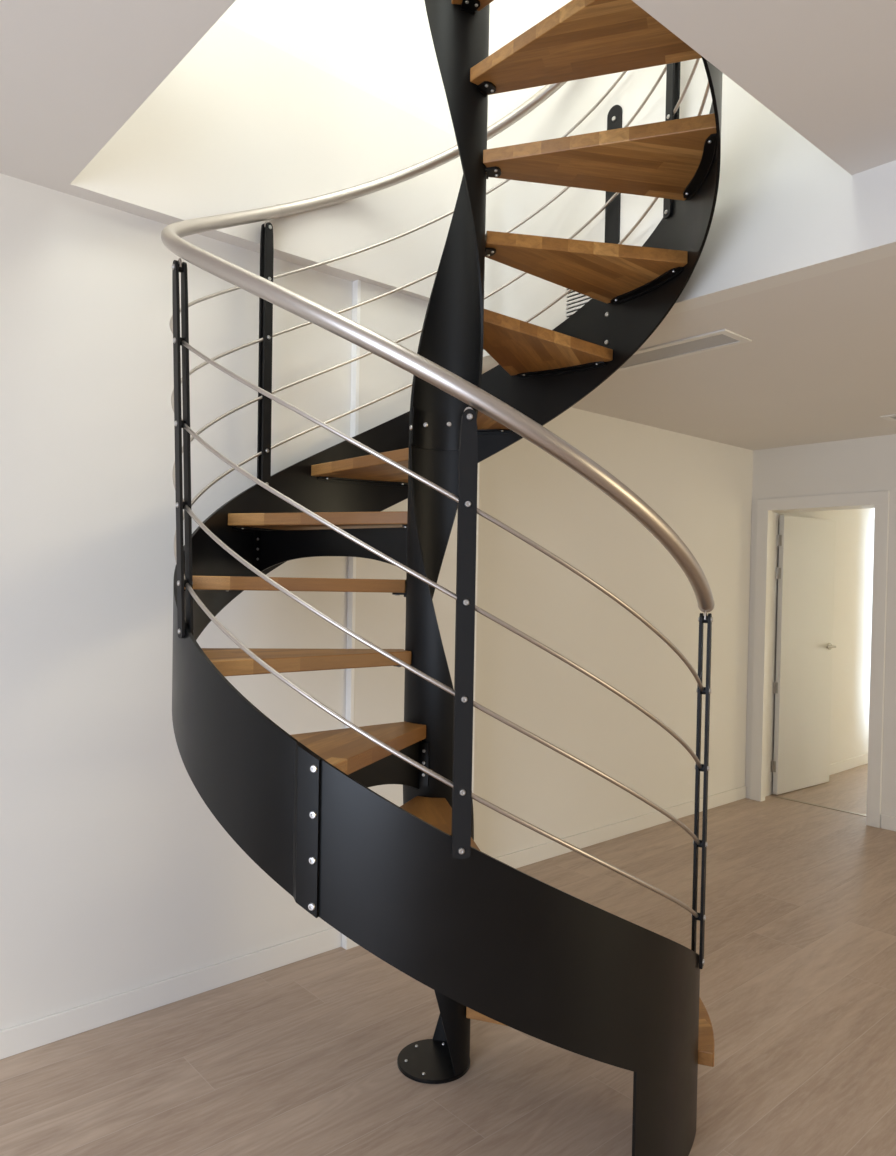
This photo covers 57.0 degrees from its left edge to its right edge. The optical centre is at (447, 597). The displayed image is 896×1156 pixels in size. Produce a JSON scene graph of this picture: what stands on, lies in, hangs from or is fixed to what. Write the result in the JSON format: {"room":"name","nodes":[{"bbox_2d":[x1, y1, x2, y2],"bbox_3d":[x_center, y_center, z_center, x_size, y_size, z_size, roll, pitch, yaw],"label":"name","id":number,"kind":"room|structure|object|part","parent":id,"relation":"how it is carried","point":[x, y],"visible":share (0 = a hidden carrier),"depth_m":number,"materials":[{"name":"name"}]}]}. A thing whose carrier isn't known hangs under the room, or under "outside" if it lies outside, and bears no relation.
{"room":"stairwell","nodes":[
{"label":"stairwell","id":0,"kind":"room"},
{"bbox_2d":[0,173,352,1029],"bbox_3d":[-2.261,-0.305,2.104,4.501,3.474,0.500,0,1,-41],"label":"wall","id":1,"kind":"structure","parent":0,"point":[117,876],"depth_m":2.79,"materials":[{"name":"white paint"}]},
{"bbox_2d":[0,928,341,1059],"bbox_3d":[-2.053,1.395,2.003,4.288,0.088,0.013,0,1,-41],"label":"baseboard","id":2,"kind":"structure","parent":1,"relation":"attached to","point":[14,1040],"depth_m":2.90,"materials":[{"name":"white paint"}]},
{"bbox_2d":[345,280,479,792],"bbox_3d":[-0.140,0.031,3.624,0.700,2.651,0.036,0,1,-41],"label":"trim","id":3,"kind":"structure","parent":1,"relation":"attached to","point":[356,294],"depth_m":3.39,"materials":[{"name":"white paint"}]},
{"bbox_2d":[219,0,454,135],"bbox_3d":[-1.048,-3.171,2.808,3.090,2.276,0.250,0,1,-41],"label":"wall","id":4,"kind":"structure","parent":0,"point":[384,49],"depth_m":3.31,"materials":[{"name":"white paint"}]},
{"bbox_2d":[354,281,457,806],"bbox_3d":[-0.306,0.059,3.813,0.695,2.759,0.534,0,1,-41],"label":"wall pier","id":5,"kind":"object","parent":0,"point":[380,617],"visible":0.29,"depth_m":3.49,"materials":[{"name":"white paint"}]},
{"bbox_2d":[341,934,358,949],"bbox_3d":[-0.166,1.401,3.640,0.708,0.088,0.047,0,1,-41],"label":"baseboard","id":6,"kind":"object","parent":5,"relation":"attached to","point":[346,943],"visible":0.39,"depth_m":3.40,"materials":[{"name":"white paint"}]},
{"bbox_2d":[0,763,895,1155],"bbox_3d":[2.984,1.589,2.077,12.350,0.120,8.600,0,1,-41],"label":"floor","id":7,"kind":"structure","parent":0,"point":[797,993],"depth_m":2.66,"materials":[{"name":"brown wood"}]},
{"bbox_2d":[161,0,722,1155],"bbox_3d":[-0.011,-0.786,2.561,1.650,4.503,1.625,0,1,-41],"label":"spiral staircase","id":8,"kind":"structure","parent":7,"relation":"on","point":[410,884],"depth_m":2.24,"materials":[{"name":"black metal"}]},
{"bbox_3d":[-0.685,-0.378,2.130,0.056,0.966,0.040,0,1,-33],"label":"baluster post","id":9,"kind":"part","parent":8,"relation":"part of","materials":[{"name":"black metal"}]},
{"bbox_3d":[-0.664,-0.877,3.003,0.031,0.963,0.040,2,1,33],"label":"baluster post","id":10,"kind":"part","parent":8,"relation":"part of","materials":[{"name":"black metal"}]},
{"bbox_3d":[-0.045,1.459,2.606,0.230,0.011,0.230,0,1,-41],"label":"plate","id":11,"kind":"part","parent":8,"relation":"part of","materials":[{"name":"black paint"}]},
{"bbox_3d":[-0.005,-0.858,2.563,1.597,3.030,1.589,0,1,-41],"label":"guard rod","id":12,"kind":"part","parent":8,"relation":"part of","materials":[{"name":"silver metal"}]},
{"bbox_3d":[-0.003,-1.067,2.558,1.602,3.030,1.589,0,1,-41],"label":"guard rod","id":13,"kind":"part","parent":8,"relation":"part of","materials":[{"name":"silver metal"}]},
{"bbox_3d":[-0.002,-1.278,2.552,1.607,3.030,1.589,0,1,-41],"label":"guard rod","id":14,"kind":"part","parent":8,"relation":"part of","materials":[{"name":"silver metal"}]},
{"bbox_3d":[0.000,-1.508,2.546,1.649,3.061,1.625,0,1,-41],"label":"handrail","id":15,"kind":"part","parent":8,"relation":"part of","materials":[{"name":"silver metal"}]},
{"bbox_3d":[-0.007,-0.657,2.568,1.592,3.030,1.589,0,1,-41],"label":"guard rod","id":16,"kind":"part","parent":8,"relation":"part of","materials":[{"name":"silver metal"}]},
{"bbox_3d":[0.036,0.080,1.790,0.040,0.969,0.030,1,1,-4],"label":"baluster post","id":17,"kind":"part","parent":8,"relation":"part of","materials":[{"name":"black metal"}]},
{"bbox_3d":[0.765,-1.772,2.805,0.029,0.957,0.040,1,1,-19],"label":"baluster post","id":18,"kind":"part","parent":8,"relation":"part of","materials":[{"name":"black metal"}]},
{"bbox_3d":[0.693,0.528,2.259,0.029,0.972,0.040,2,1,25],"label":"baluster post","id":19,"kind":"part","parent":8,"relation":"part of","materials":[{"name":"black metal"}]},
{"bbox_2d":[776,796,865,816],"bbox_3d":[2.630,1.457,5.749,0.035,0.004,0.719,0,1,-41],"label":"threshold","id":20,"kind":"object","parent":7,"relation":"on","point":[776,796],"depth_m":5.76,"materials":[{"name":"wood"}]},
{"bbox_2d":[0,0,895,301],"bbox_3d":[0.616,-1.574,-0.658,4.966,0.735,7.582,0,1,-41],"label":"ceiling","id":21,"kind":"structure","parent":0,"point":[168,112],"depth_m":2.64,"materials":[{"name":"white paint"}]},
{"bbox_2d":[473,407,752,857],"bbox_3d":[0.942,0.069,5.140,2.931,2.739,0.400,0,1,-41],"label":"wall","id":22,"kind":"structure","parent":0,"point":[701,488],"depth_m":4.85,"materials":[{"name":"white paint"}]},
{"bbox_2d":[495,786,745,868],"bbox_3d":[1.054,1.399,5.008,2.931,0.088,0.013,0,1,-41],"label":"baseboard","id":23,"kind":"structure","parent":22,"relation":"attached to","point":[531,855],"depth_m":4.94,"materials":[{"name":"white paint"}]},
{"bbox_2d":[482,0,895,365],"bbox_3d":[2.587,-2.588,0.939,0.100,3.243,7.426,0,1,-41],"label":"wall","id":24,"kind":"structure","parent":0,"point":[785,212],"depth_m":2.77,"materials":[{"name":"white paint"}]},
{"bbox_2d":[564,288,591,320],"bbox_3d":[0.607,-1.157,3.104,0.008,0.153,0.432,0,1,-41],"label":"air vent","id":25,"kind":"object","parent":24,"relation":"in","point":[574,301],"visible":0.24,"depth_m":3.23,"materials":[{"name":"white metal"}]},
{"bbox_3d":[0.607,-1.157,3.104,0.008,0.153,0.432,0,1,-41],"label":"frame","id":26,"kind":"part","parent":25,"relation":"part of","materials":[{"name":"white paint"}]},
{"bbox_2d":[482,255,895,450],"bbox_3d":[3.644,-1.029,2.228,3.196,0.120,7.885,0,1,-41],"label":"ceiling","id":27,"kind":"structure","parent":0,"point":[818,365],"depth_m":3.81,"materials":[{"name":"white paint"}]},
{"bbox_2d":[616,329,751,371],"bbox_3d":[0.787,-1.042,3.633,0.205,0.007,1.068,0,1,-41],"label":"ceiling vent","id":28,"kind":"object","parent":27,"relation":"in","point":[723,338],"visible":0.5,"depth_m":3.41,"materials":[{"name":"white metal"}]},
{"bbox_2d":[880,414,895,420],"bbox_3d":[2.822,-1.018,4.401,0.163,0.007,0.928,0,1,-41],"label":"ceiling vent","id":29,"kind":"object","parent":27,"relation":"in","point":[887,417],"visible":1,"depth_m":4.70,"materials":[{"name":"white paint"}]},
{"bbox_2d":[745,434,895,827],"bbox_3d":[4.635,0.168,3.339,0.235,2.739,7.985,0,1,-41],"label":"wall","id":30,"kind":"structure","parent":0,"point":[868,464],"depth_m":5.44,"materials":[{"name":"white paint"}]},
{"bbox_2d":[750,491,889,827],"bbox_3d":[2.555,0.413,5.701,0.236,2.090,0.841,0,1,-41],"label":"trim","id":31,"kind":"structure","parent":30,"relation":"attached to","point":[773,514],"depth_m":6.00,"materials":[{"name":"white paint"}]},
{"bbox_2d":[771,515,835,794],"bbox_3d":[2.724,0.419,6.274,0.825,2.048,0.149,0,1,-37],"label":"door","id":32,"kind":"structure","parent":31,"relation":"in","point":[805,571],"depth_m":6.22,"materials":[{"name":"white paint"}]},
{"bbox_3d":[2.961,0.378,6.452,0.104,0.052,0.267,1,1,4],"label":"handle","id":33,"kind":"part","parent":32,"relation":"part of","materials":[{"name":"silver metal"}]},
{"bbox_2d":[881,814,895,830],"bbox_3d":[4.960,1.509,2.777,0.013,0.088,6.644,0,1,-41],"label":"baseboard","id":34,"kind":"structure","parent":30,"relation":"attached to","point":[887,822],"depth_m":5.23,"materials":[{"name":"white paint"}]},
{"bbox_2d":[772,508,874,780],"bbox_3d":[3.651,0.172,7.502,3.788,2.550,0.468,0,1,-41],"label":"wall","id":35,"kind":"structure","parent":0,"point":[854,546],"depth_m":6.97,"materials":[{"name":"white paint"}]},
{"bbox_2d":[771,753,867,793],"bbox_3d":[3.787,1.408,7.342,3.788,0.088,0.013,0,1,-41],"label":"baseboard","id":36,"kind":"structure","parent":35,"relation":"attached to","point":[843,765],"depth_m":6.97,"materials":[{"name":"white paint"}]}
]}

